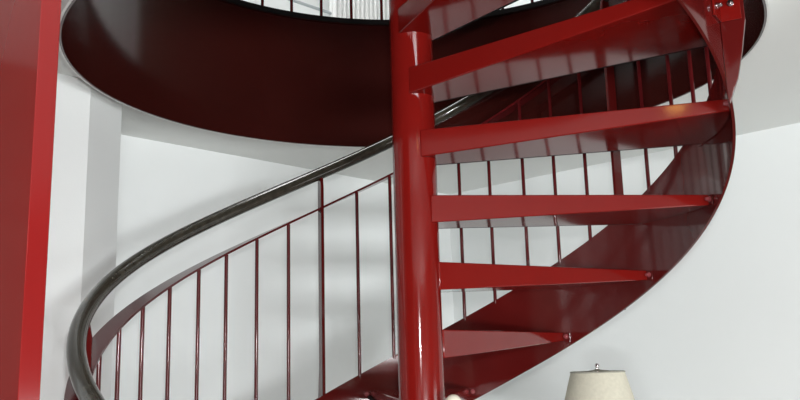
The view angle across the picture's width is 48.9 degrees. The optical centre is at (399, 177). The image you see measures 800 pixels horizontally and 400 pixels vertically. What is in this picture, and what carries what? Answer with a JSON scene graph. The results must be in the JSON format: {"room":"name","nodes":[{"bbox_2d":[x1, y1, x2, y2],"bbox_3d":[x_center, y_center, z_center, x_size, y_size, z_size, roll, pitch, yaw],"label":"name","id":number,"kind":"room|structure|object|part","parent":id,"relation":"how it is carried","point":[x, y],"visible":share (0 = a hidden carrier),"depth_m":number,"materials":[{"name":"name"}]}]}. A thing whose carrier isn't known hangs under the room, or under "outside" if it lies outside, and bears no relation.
{"room":"living room","nodes":[
{"label":"living room","id":0,"kind":"room"},
{"bbox_2d":[40,73,121,399],"bbox_3d":[-1.511,0.867,2.715,0.700,2.425,1.098,-12,-16,41],"label":"wall pier","id":1,"kind":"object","parent":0,"point":[82,240],"visible":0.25,"depth_m":2.90,"materials":[{"name":"white paint"}]},
{"bbox_2d":[111,0,453,399],"bbox_3d":[-0.573,-0.229,4.463,0.120,5.225,2.418,-12,-16,41],"label":"wall","id":2,"kind":"structure","parent":0,"point":[164,188],"depth_m":4.07,"materials":[{"name":"white paint"}]},
{"bbox_2d":[288,0,388,19],"bbox_3d":[-0.415,-0.988,4.630,0.055,0.730,2.041,-12,-16,42],"label":"radiator","id":3,"kind":"object","parent":2,"relation":"attached to","point":[362,9],"visible":0.06,"depth_m":4.79,"materials":[{"name":"white metal"}]},
{"bbox_2d":[222,0,561,24],"bbox_3d":[0.022,-0.869,2.805,2.048,0.021,2.048,-2,-12,1],"label":"trim","id":4,"kind":"structure","parent":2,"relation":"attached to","point":[242,3],"depth_m":3.67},
{"bbox_2d":[261,0,533,19],"bbox_3d":[0.050,-1.288,2.987,2.057,0.872,1.853,-6,-13,22],"label":"guard rail","id":5,"kind":"object","parent":4,"relation":"on","point":[262,1],"visible":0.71,"depth_m":3.76,"materials":[{"name":"metal"}]},
{"bbox_2d":[59,0,768,146],"bbox_3d":[0.035,-0.373,2.703,2.032,0.084,2.032,-2,-12,1],"label":"trim","id":6,"kind":"structure","parent":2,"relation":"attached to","point":[64,3],"depth_m":2.46,"materials":[{"name":"white paint"}]},
{"bbox_2d":[58,0,799,194],"bbox_3d":[0.636,-1.343,-0.552,7.778,0.475,11.953,-2,-12,1],"label":"ceiling","id":7,"kind":"structure","parent":0,"point":[766,95],"depth_m":3.75,"materials":[{"name":"white paint"}]},
{"bbox_2d":[59,0,766,146],"bbox_3d":[0.029,-0.595,2.749,2.020,0.539,2.020,-2,-12,1],"label":"fascia","id":8,"kind":"object","parent":7,"relation":"attached to","point":[219,66],"visible":0.57,"depth_m":3.48,"materials":[{"name":"red paint"}]},
{"bbox_2d":[450,0,799,399],"bbox_3d":[1.331,-0.310,4.317,0.120,5.225,2.900,9,-16,-43],"label":"wall","id":9,"kind":"structure","parent":0,"point":[723,323],"depth_m":4.01,"materials":[{"name":"white paint"}]},
{"bbox_3d":[0.708,1.313,-1.098,7.778,0.100,11.953,-2,-12,1],"label":"floor","id":10,"kind":"structure","parent":0,"visible":0},
{"bbox_2d":[0,0,60,399],"bbox_3d":[-0.873,0.622,1.607,0.806,2.425,0.039,-12,-16,41],"label":"column","id":11,"kind":"structure","parent":10,"relation":"on","point":[29,29],"depth_m":1.47,"materials":[{"name":"red paint"}]},
{"bbox_2d":[64,0,745,399],"bbox_3d":[0.047,0.060,2.600,1.906,3.877,1.934,-2,-12,1],"label":"spiral staircase","id":12,"kind":"structure","parent":10,"relation":"on","point":[547,310],"depth_m":2.62,"materials":[{"name":"red metal"}]},
{"bbox_3d":[-0.850,0.965,2.270,0.060,1.157,0.012,0,-12,-10],"label":"post","id":13,"kind":"part","parent":12,"relation":"part of","materials":[{"name":"red metal"}]},
{"bbox_3d":[-0.304,0.571,3.389,0.012,1.157,0.060,3,-13,-22],"label":"post","id":14,"kind":"part","parent":12,"relation":"part of","materials":[{"name":"red metal"}]},
{"bbox_3d":[0.793,-0.099,3.211,0.060,1.157,0.012,7,-14,-36],"label":"post","id":15,"kind":"part","parent":12,"relation":"part of","materials":[{"name":"red metal"}]},
{"bbox_3d":[0.832,-0.785,2.304,0.060,1.217,0.012,-8,-13,29],"label":"post","id":16,"kind":"part","parent":12,"relation":"part of","materials":[{"name":"red metal"}]},
{"bbox_2d":[446,394,460,399],"bbox_3d":[0.162,1.261,2.245,0.070,1.375,0.070,-2,-12,1],"label":"stand","id":17,"kind":"object","parent":10,"relation":"on","point":[452,396],"visible":1,"depth_m":2.37,"materials":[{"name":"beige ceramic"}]},
{"bbox_2d":[565,363,634,399],"bbox_3d":[0.837,1.473,3.508,0.362,1.433,0.362,-2,-12,1],"label":"floor lamp","id":18,"kind":"object","parent":10,"relation":"on","point":[597,384],"visible":1,"depth_m":3.53,"materials":[{"name":"cream fabric"},{"name":"metal"}]}
]}

